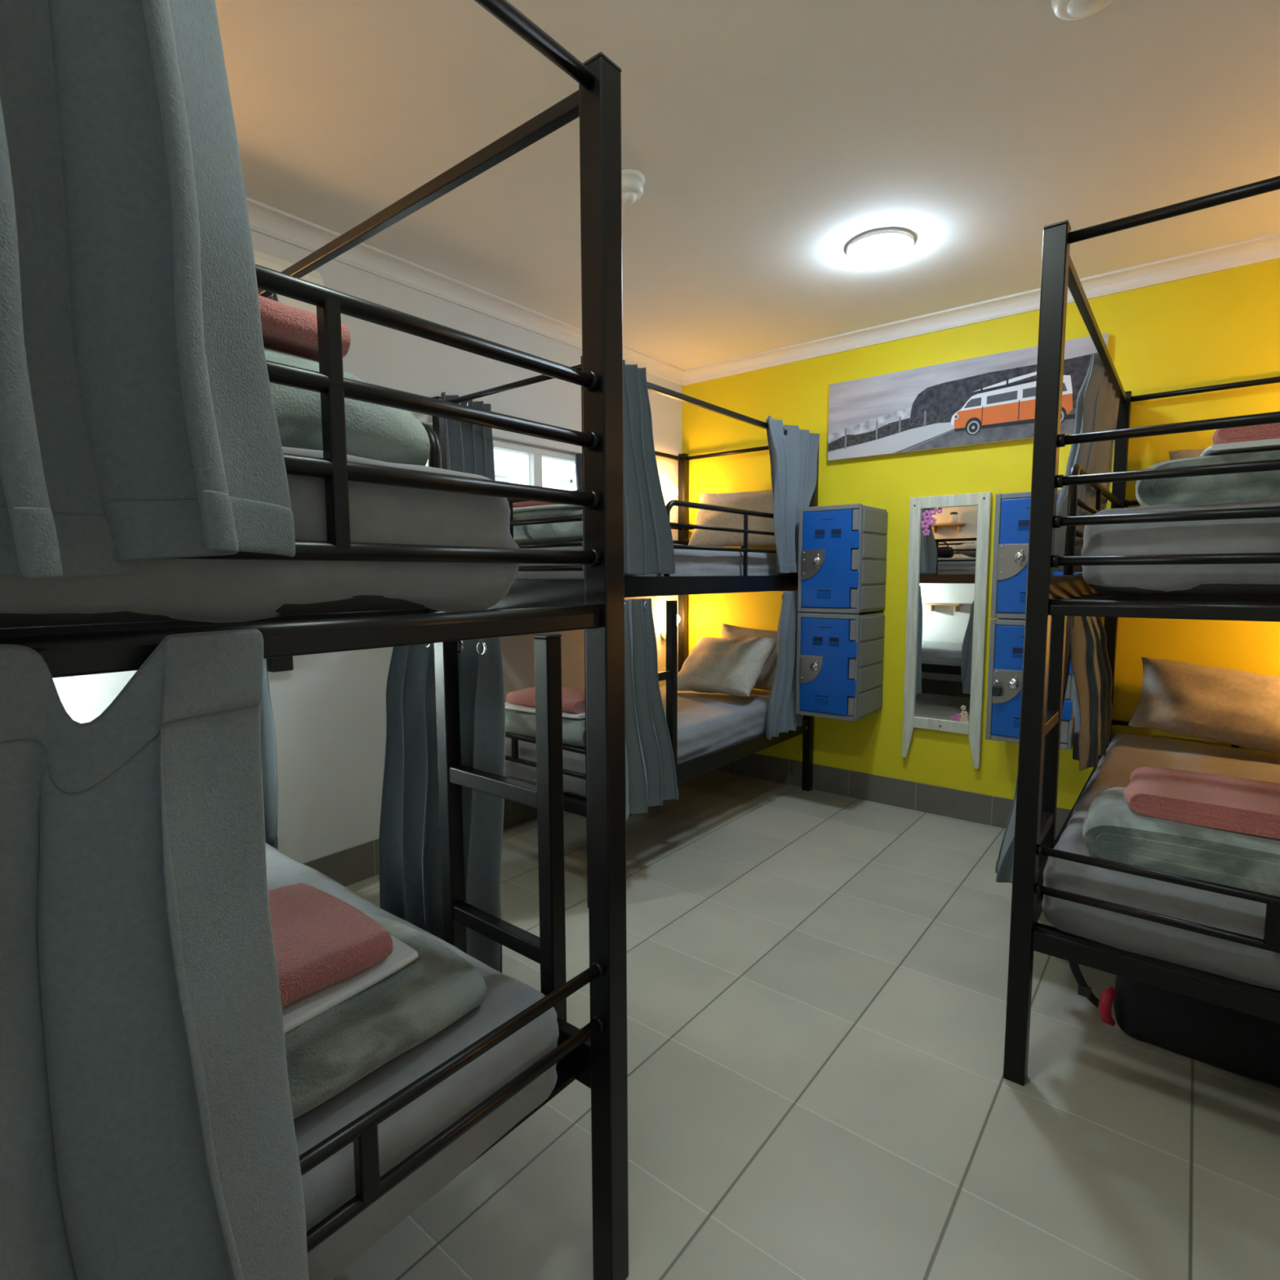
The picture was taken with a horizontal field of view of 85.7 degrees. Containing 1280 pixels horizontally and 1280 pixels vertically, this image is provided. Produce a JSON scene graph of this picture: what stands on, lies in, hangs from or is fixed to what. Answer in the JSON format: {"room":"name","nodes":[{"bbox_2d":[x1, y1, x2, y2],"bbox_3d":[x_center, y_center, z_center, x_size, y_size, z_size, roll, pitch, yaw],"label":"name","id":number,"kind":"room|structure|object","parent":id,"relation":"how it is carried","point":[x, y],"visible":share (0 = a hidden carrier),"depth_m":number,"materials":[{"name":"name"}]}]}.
{"room":"dormitory","nodes":[
{"label":"dormitory","id":0,"kind":"room"},
{"bbox_2d":[53,230,682,863],"bbox_3d":[-1.034,-0.314,3.285,0.120,2.700,4.085,4,7,39],"label":"wall","id":1,"kind":"structure","parent":0,"point":[329,711],"depth_m":3.03,"materials":[{"name":"paint"}]},
{"bbox_2d":[266,656,293,672],"bbox_3d":[-1.423,0.074,2.694,0.055,0.098,0.112,4,7,39],"label":"box","id":2,"kind":"object","parent":1,"relation":"attached to","point":[277,664],"visible":0.32,"depth_m":2.68,"materials":[{"name":"black plastic"}]},
{"bbox_2d":[253,249,324,313],"bbox_3d":[-1.532,-1.210,2.320,0.212,0.300,0.880,4,7,39],"label":"air conditioner","id":3,"kind":"object","parent":1,"relation":"attached to","point":[261,259],"visible":0.07,"depth_m":2.48,"materials":[{"name":"white plastic"}]},
{"bbox_2d":[302,792,585,886],"bbox_3d":[-0.981,0.954,3.360,0.009,0.162,4.076,4,7,39],"label":"baseboard","id":4,"kind":"structure","parent":1,"relation":"attached to","point":[352,865],"depth_m":3.04,"materials":[{"name":"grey tile"}]},
{"bbox_2d":[245,196,684,386],"bbox_3d":[-0.963,-1.615,3.101,0.078,0.075,4.085,4,7,39],"label":"trim","id":5,"kind":"structure","parent":1,"relation":"attached to","point":[264,219],"depth_m":3.11,"materials":[{"name":"white paint"}]},
{"bbox_2d":[408,410,582,490],"bbox_3d":[-0.685,-0.574,3.658,0.130,1.045,1.460,4,7,39],"label":"window","id":6,"kind":"structure","parent":1,"relation":"in","point":[515,462],"depth_m":3.76,"materials":[{"name":"white glass"}]},
{"bbox_2d":[660,614,679,640],"bbox_3d":[0.215,-0.085,4.668,0.124,0.185,0.090,4,7,39],"label":"wall lamp","id":7,"kind":"object","parent":1,"relation":"attached to","point":[663,633],"visible":0.26,"depth_m":4.67,"materials":[{"name":"white plastic"}]},
{"bbox_2d":[665,485,678,509],"bbox_3d":[0.189,-0.916,4.556,0.133,0.202,0.090,4,7,39],"label":"wall lamp","id":8,"kind":"object","parent":1,"relation":"attached to","point":[671,491],"visible":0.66,"depth_m":4.51,"materials":[{"name":"white plastic"}]},
{"bbox_2d":[214,0,1279,369],"bbox_3d":[0.387,-1.607,2.010,3.945,0.100,4.485,4,7,39],"label":"ceiling","id":9,"kind":"structure","parent":0,"point":[766,137],"depth_m":2.15,"materials":[{"name":"white paint"}]},
{"bbox_2d":[621,168,644,204],"bbox_3d":[-0.039,-1.547,2.376,0.112,0.083,0.112,4,7,39],"label":"smoke detector","id":10,"kind":"object","parent":9,"relation":"attached to","point":[633,180],"visible":0.88,"depth_m":2.34,"materials":[{"name":"white plastic"}]},
{"bbox_2d":[846,228,914,267],"bbox_3d":[0.993,-1.600,2.859,0.266,0.078,0.266,4,7,39],"label":"ceiling light","id":11,"kind":"object","parent":9,"relation":"attached to","point":[882,247],"visible":1,"depth_m":2.79,"materials":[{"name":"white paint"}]},
{"bbox_2d":[1051,0,1112,20],"bbox_3d":[1.040,-1.501,1.605,0.144,0.041,0.144,4,7,39],"label":"smoke detector","id":12,"kind":"object","parent":9,"relation":"attached to","point":[1067,10],"visible":1,"depth_m":1.62,"materials":[{"name":"white plastic"}]},
{"bbox_2d":[1066,0,1105,17],"bbox_3d":[1.040,-1.484,1.607,0.080,0.007,0.080,4,7,39],"label":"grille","id":13,"kind":"object","parent":12,"relation":"attached to","point":[1075,8],"depth_m":1.62,"materials":[{"name":"white plastic"}]},
{"bbox_2d":[332,769,1279,1279],"bbox_3d":[0.400,1.181,2.272,3.945,0.100,4.485,4,7,39],"label":"floor","id":14,"kind":"structure","parent":0,"point":[818,1089],"depth_m":1.76,"materials":[{"name":"beige tile"}]},
{"bbox_2d":[0,0,628,1279],"bbox_3d":[-1.113,0.128,1.466,2.001,2.162,1.015,4,7,39],"label":"bunk bed","id":15,"kind":"object","parent":14,"relation":"on","point":[594,1055],"visible":0.56,"depth_m":1.14,"materials":[{"name":"black metal"}]},
{"bbox_2d":[0,0,295,579],"bbox_3d":[-0.492,-0.472,0.531,0.101,0.847,0.439,4,7,39],"label":"curtain","id":16,"kind":"object","parent":15,"relation":"hanging from","point":[138,418],"visible":1,"depth_m":0.60,"materials":[{"name":"grey fabric"}]},
{"bbox_2d":[0,628,308,1279],"bbox_3d":[-0.495,0.623,0.633,0.093,1.246,0.418,4,7,41],"label":"curtain","id":17,"kind":"object","parent":15,"relation":"hanging from","point":[147,1127],"visible":1,"depth_m":0.65,"materials":[{"name":"grey fabric"}]},
{"bbox_2d":[0,446,519,628],"bbox_3d":[-1.150,-0.175,1.375,1.905,0.223,0.782,4,7,39],"label":"mattress","id":18,"kind":"object","parent":15,"relation":"on","point":[162,589],"visible":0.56,"depth_m":0.83,"materials":[{"name":"grey fabric"}]},
{"bbox_2d":[263,346,430,466],"bbox_3d":[-0.714,-0.345,1.010,0.455,0.185,0.692,4,7,39],"label":"blanket","id":19,"kind":"object","parent":18,"relation":"on","point":[375,432],"visible":0.22,"depth_m":1.04,"materials":[{"name":"grey fabric"}]},
{"bbox_2d":[258,295,351,361],"bbox_3d":[-0.723,-0.461,0.979,0.355,0.058,0.486,4,7,39],"label":"towel","id":20,"kind":"object","parent":19,"relation":"on","point":[286,328],"visible":0.16,"depth_m":1.00,"materials":[{"name":"pink fabric"}]},
{"bbox_2d":[260,658,278,848],"bbox_3d":[-1.325,0.312,2.341,0.292,0.796,0.058,4,7,39],"label":"curtain","id":21,"kind":"object","parent":15,"relation":"hanging from","point":[268,735],"visible":0.16,"depth_m":2.27,"materials":[{"name":"grey fabric"}]},
{"bbox_2d":[266,293,279,302],"bbox_3d":[-1.166,-0.606,2.103,0.635,0.824,0.097,4,7,39],"label":"curtain","id":22,"kind":"object","parent":15,"relation":"hanging from","point":[274,297],"visible":0.02,"depth_m":1.95,"materials":[{"name":"grey fabric"}]},
{"bbox_2d":[265,842,559,1279],"bbox_3d":[-1.120,0.705,1.493,1.895,0.213,0.857,4,7,39],"label":"mattress","id":23,"kind":"object","parent":15,"relation":"on","point":[331,1184],"visible":0.18,"depth_m":1.03,"materials":[{"name":"grey fabric"}]},
{"bbox_2d":[284,913,486,1119],"bbox_3d":[-0.585,0.597,1.074,0.418,0.081,0.582,4,7,39],"label":"blanket","id":24,"kind":"object","parent":23,"relation":"on","point":[332,1051],"visible":0.3,"depth_m":1.04,"materials":[{"name":"grey fabric"}]},
{"bbox_2d":[281,935,417,1033],"bbox_3d":[-0.668,0.549,1.100,0.394,0.015,0.484,4,7,35],"label":"sheet","id":25,"kind":"object","parent":24,"relation":"on","point":[302,1011],"visible":0.2,"depth_m":1.08,"materials":[{"name":"white fabric"}]},
{"bbox_2d":[267,882,392,1008],"bbox_3d":[-0.669,0.517,1.099,0.355,0.050,0.428,4,7,39],"label":"towel","id":26,"kind":"object","parent":25,"relation":"on","point":[321,940],"visible":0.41,"depth_m":1.13,"materials":[{"name":"pink fabric"}]},
{"bbox_2d":[378,636,505,973],"bbox_3d":[-0.500,0.471,1.699,0.526,0.999,0.084,4,7,39],"label":"curtain","id":27,"kind":"object","parent":15,"relation":"hanging from","point":[410,869],"visible":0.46,"depth_m":1.68,"materials":[{"name":"grey fabric"}]},
{"bbox_2d":[431,355,818,907],"bbox_3d":[0.063,-0.091,3.745,1.015,2.162,2.001,4,7,39],"label":"bunk bed","id":28,"kind":"object","parent":14,"relation":"on","point":[665,585],"visible":0.38,"depth_m":3.19,"materials":[{"name":"black metal"}]},
{"bbox_2d":[440,391,495,480],"bbox_3d":[-0.836,-0.809,3.320,0.078,0.691,0.308,4,7,39],"label":"curtain","id":29,"kind":"object","parent":28,"relation":"hanging from","point":[469,449],"visible":0.48,"depth_m":3.32,"materials":[{"name":"grey fabric"}]},
{"bbox_2d":[574,453,582,489],"bbox_3d":[-0.296,-0.698,4.002,0.043,0.734,0.233,4,7,39],"label":"curtain","id":30,"kind":"object","parent":28,"relation":"hanging from","point":[578,456],"visible":0.11,"depth_m":3.92,"materials":[{"name":"grey fabric"}]},
{"bbox_2d":[504,685,771,798],"bbox_3d":[0.061,0.479,3.804,0.910,0.215,1.894,4,7,39],"label":"mattress","id":31,"kind":"object","parent":28,"relation":"on","point":[708,722],"visible":0.27,"depth_m":3.53,"materials":[{"name":"grey fabric"}]},
{"bbox_2d":[505,708,585,746],"bbox_3d":[-0.383,0.372,3.192,0.634,0.120,0.359,4,7,37],"label":"blanket","id":32,"kind":"object","parent":31,"relation":"on","point":[519,722],"visible":0.34,"depth_m":3.05,"materials":[{"name":"grey fabric"}]},
{"bbox_2d":[505,702,585,719],"bbox_3d":[-0.374,0.305,3.197,0.503,0.015,0.338,3,6,34],"label":"sheet","id":33,"kind":"object","parent":32,"relation":"on","point":[508,705],"visible":0.22,"depth_m":3.09,"materials":[{"name":"white fabric"}]},
{"bbox_2d":[506,686,585,713],"bbox_3d":[-0.373,0.269,3.195,0.445,0.057,0.292,4,7,37],"label":"towel","id":34,"kind":"object","parent":33,"relation":"on","point":[573,700],"visible":0.45,"depth_m":3.12,"materials":[{"name":"pink fabric"}]},
{"bbox_2d":[677,636,776,696],"bbox_3d":[0.496,0.153,4.154,0.315,0.358,0.675,-5,7,-40],"label":"pillow","id":35,"kind":"object","parent":31,"relation":"on","point":[733,666],"visible":0.94,"depth_m":4.02,"materials":[{"name":"beige fabric"}]},
{"bbox_2d":[721,623,777,691],"bbox_3d":[0.749,0.120,4.306,0.642,0.420,0.177,4,7,35],"label":"pillow","id":36,"kind":"object","parent":31,"relation":"on","point":[765,682],"visible":0.2,"depth_m":4.25,"materials":[{"name":"beige fabric"}]},
{"bbox_2d":[622,360,675,574],"bbox_3d":[-0.012,-0.680,2.768,0.091,0.832,0.405,4,7,39],"label":"curtain","id":37,"kind":"object","parent":28,"relation":"hanging from","point":[648,544],"visible":0.64,"depth_m":2.79,"materials":[{"name":"grey fabric"}]},
{"bbox_2d":[624,598,678,820],"bbox_3d":[0.022,0.274,2.875,0.079,0.891,0.460,4,7,39],"label":"curtain","id":38,"kind":"object","parent":28,"relation":"hanging from","point":[651,779],"visible":0.74,"depth_m":2.86,"materials":[{"name":"grey fabric"}]},
{"bbox_2d":[515,544,798,578],"bbox_3d":[0.057,-0.388,3.725,0.909,0.213,1.888,4,7,39],"label":"mattress","id":39,"kind":"object","parent":28,"relation":"on","point":[688,562],"visible":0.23,"depth_m":3.33,"materials":[{"name":"grey fabric"}]},
{"bbox_2d":[512,508,582,543],"bbox_3d":[-0.369,-0.507,3.101,0.676,0.145,0.341,4,7,39],"label":"blanket","id":40,"kind":"object","parent":39,"relation":"on","point":[569,531],"visible":0.42,"depth_m":2.92,"materials":[{"name":"grey fabric"}]},
{"bbox_2d":[512,503,582,513],"bbox_3d":[-0.375,-0.582,3.087,0.521,0.015,0.313,4,7,35],"label":"sheet","id":41,"kind":"object","parent":40,"relation":"on","point":[544,507],"visible":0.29,"depth_m":2.93,"materials":[{"name":"white fabric"}]},
{"bbox_2d":[512,500,559,507],"bbox_3d":[-0.372,-0.618,3.083,0.468,0.058,0.274,4,7,39],"label":"towel","id":42,"kind":"object","parent":41,"relation":"on","point":[526,504],"visible":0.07,"depth_m":3.01,"materials":[{"name":"pink fabric"}]},
{"bbox_2d":[688,489,775,546],"bbox_3d":[0.633,-0.752,4.277,0.681,0.365,0.231,3,6,32],"label":"pillow","id":43,"kind":"object","parent":39,"relation":"on","point":[761,500],"visible":0.62,"depth_m":4.23,"materials":[{"name":"beige fabric"}]},
{"bbox_2d":[766,591,807,739],"bbox_3d":[0.838,0.128,3.902,0.065,0.799,0.498,4,7,39],"label":"curtain","id":44,"kind":"object","parent":28,"relation":"hanging from","point":[782,717],"visible":0.86,"depth_m":3.87,"materials":[{"name":"grey fabric"}]},
{"bbox_2d":[764,415,819,573],"bbox_3d":[0.855,-0.784,3.867,0.085,0.817,0.600,4,7,39],"label":"curtain","id":45,"kind":"object","parent":28,"relation":"hanging from","point":[793,455],"visible":0.87,"depth_m":3.83,"materials":[{"name":"grey fabric"}]},
{"bbox_2d":[1003,175,1279,1085],"bbox_3d":[1.974,0.045,2.206,1.015,2.162,2.001,4,7,39],"label":"bunk bed","id":46,"kind":"object","parent":14,"relation":"on","point":[1050,598],"visible":0.62,"depth_m":1.68,"materials":[{"name":"black metal"}]},
{"bbox_2d":[995,615,1074,883],"bbox_3d":[1.441,0.345,2.506,0.182,0.977,0.502,4,7,39],"label":"curtain","id":47,"kind":"object","parent":46,"relation":"hanging from","point":[1004,863],"visible":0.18,"depth_m":2.42,"materials":[{"name":"grey fabric"}]},
{"bbox_2d":[1053,352,1119,573],"bbox_3d":[1.763,-0.676,2.711,0.095,0.824,1.195,4,7,39],"label":"curtain","id":48,"kind":"object","parent":46,"relation":"hanging from","point":[1097,405],"visible":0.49,"depth_m":2.53,"materials":[{"name":"grey fabric"}]},
{"bbox_2d":[1070,616,1112,770],"bbox_3d":[1.788,0.124,2.731,0.146,0.583,0.994,4,7,37],"label":"curtain","id":49,"kind":"object","parent":46,"relation":"hanging from","point":[1092,709],"visible":0.81,"depth_m":2.54,"materials":[{"name":"grey fabric"}]},
{"bbox_2d":[1041,733,1279,991],"bbox_3d":[1.983,0.623,2.260,0.910,0.213,1.894,4,7,39],"label":"mattress","id":50,"kind":"object","parent":46,"relation":"on","point":[1126,753],"visible":0.64,"depth_m":1.72,"materials":[{"name":"grey fabric"}]},
{"bbox_2d":[1082,786,1279,896],"bbox_3d":[1.552,0.509,1.741,0.718,0.118,0.411,4,7,39],"label":"blanket","id":51,"kind":"object","parent":50,"relation":"on","point":[1112,830],"visible":0.8,"depth_m":1.68,"materials":[{"name":"grey fabric"}]},
{"bbox_2d":[1124,766,1279,839],"bbox_3d":[1.589,0.422,1.741,0.594,0.062,0.338,4,7,39],"label":"towel","id":52,"kind":"object","parent":51,"relation":"on","point":[1239,805],"visible":1,"depth_m":1.75,"materials":[{"name":"pink fabric"}]},
{"bbox_2d":[1128,657,1279,753],"bbox_3d":[2.459,0.275,2.835,0.725,0.343,0.296,4,7,36],"label":"pillow","id":53,"kind":"object","parent":50,"relation":"on","point":[1235,707],"visible":1,"depth_m":2.82,"materials":[{"name":"beige fabric"}]},
{"bbox_2d":[1081,498,1279,594],"bbox_3d":[1.996,-0.267,2.160,0.862,0.214,1.893,4,7,39],"label":"mattress","id":54,"kind":"object","parent":46,"relation":"on","point":[1243,535],"visible":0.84,"depth_m":1.57,"materials":[{"name":"grey fabric"}]},
{"bbox_2d":[1168,448,1206,460],"bbox_3d":[2.523,-0.624,2.787,0.641,0.366,0.218,4,7,38],"label":"pillow","id":55,"kind":"object","parent":54,"relation":"on","point":[1179,454],"visible":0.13,"depth_m":2.96,"materials":[{"name":"beige fabric"}]},
{"bbox_2d":[1135,449,1279,506],"bbox_3d":[1.584,-0.386,1.656,0.642,0.125,0.417,4,7,39],"label":"blanket","id":56,"kind":"object","parent":54,"relation":"on","point":[1263,485],"visible":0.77,"depth_m":1.60,"materials":[{"name":"grey fabric"}]},
{"bbox_2d":[1200,438,1279,456],"bbox_3d":[1.623,-0.449,1.616,0.502,0.015,0.410,4,7,35],"label":"sheet","id":57,"kind":"object","parent":56,"relation":"on","point":[1268,444],"visible":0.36,"depth_m":1.57,"materials":[{"name":"white fabric"}]},
{"bbox_2d":[1212,422,1279,444],"bbox_3d":[1.624,-0.484,1.609,0.452,0.057,0.348,4,7,39],"label":"towel","id":58,"kind":"object","parent":57,"relation":"on","point":[1267,431],"visible":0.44,"depth_m":1.58,"materials":[{"name":"pink fabric"}]},
{"bbox_2d":[1068,960,1279,1087],"bbox_3d":[1.729,0.975,2.063,0.715,0.342,0.654,4,7,39],"label":"duffel bag","id":59,"kind":"object","parent":14,"relation":"on","point":[1233,1041],"visible":0.32,"depth_m":1.87,"materials":[{"name":"black fabric"}]},
{"bbox_2d":[681,258,1279,809],"bbox_3d":[1.712,-0.372,3.771,3.545,2.700,0.120,4,7,39],"label":"wall","id":60,"kind":"structure","parent":0,"point":[1220,327],"depth_m":3.61,"materials":[{"name":"paint"}]},
{"bbox_2d":[795,612,884,721],"bbox_3d":[1.136,0.131,3.935,0.364,0.578,0.424,4,7,39],"label":"locker","id":61,"kind":"object","parent":60,"relation":"attached to","point":[840,656],"visible":0.98,"depth_m":3.79,"materials":[{"name":"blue plastic"}]},
{"bbox_2d":[797,503,888,613],"bbox_3d":[1.133,-0.450,3.880,0.364,0.578,0.424,4,7,39],"label":"locker","id":62,"kind":"object","parent":61,"relation":"on","point":[842,548],"visible":1,"depth_m":3.74,"materials":[{"name":"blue plastic"}]},
{"bbox_2d":[715,753,1071,838],"bbox_3d":[1.677,0.897,3.839,3.545,0.162,0.009,4,7,39],"label":"baseboard","id":63,"kind":"structure","parent":60,"relation":"attached to","point":[984,809],"depth_m":4.01,"materials":[{"name":"grey tile"}]},
{"bbox_2d":[902,492,991,768],"bbox_3d":[1.656,-0.047,3.749,0.405,1.457,0.032,4,7,39],"label":"mirror","id":64,"kind":"object","parent":60,"relation":"attached to","point":[948,538],"visible":1,"depth_m":3.73,"materials":[{"name":"white wood"}]},
{"bbox_2d":[827,333,1108,461],"bbox_3d":[1.643,-1.239,3.638,1.353,0.435,0.037,4,7,39],"label":"print","id":65,"kind":"object","parent":60,"relation":"attached to","point":[990,398],"visible":0.7,"depth_m":3.63,"materials":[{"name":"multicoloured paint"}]},
{"bbox_2d":[682,232,1279,386],"bbox_3d":[1.644,-1.671,3.571,3.545,0.075,0.078,4,7,39],"label":"trim","id":66,"kind":"structure","parent":60,"relation":"attached to","point":[1265,248],"depth_m":3.46,"materials":[{"name":"white paint"}]},
{"bbox_2d":[985,618,1075,750],"bbox_3d":[1.907,0.185,3.317,0.364,0.578,0.424,4,7,39],"label":"locker","id":67,"kind":"object","parent":60,"relation":"attached to","point":[1006,636],"visible":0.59,"depth_m":3.23,"materials":[{"name":"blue plastic"}]},
{"bbox_2d":[991,680,1000,696],"bbox_3d":[1.676,0.228,3.242,0.036,0.072,0.016,4,7,39],"label":"padlock","id":68,"kind":"object","parent":67,"relation":"hanging from","point":[996,691],"visible":1,"depth_m":3.24,"materials":[{"name":"black metal"}]},
{"bbox_2d":[990,489,1082,619],"bbox_3d":[1.904,-0.395,3.262,0.364,0.578,0.424,4,7,39],"label":"locker","id":69,"kind":"object","parent":67,"relation":"on","point":[1012,510],"visible":0.43,"depth_m":3.18,"materials":[{"name":"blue plastic"}]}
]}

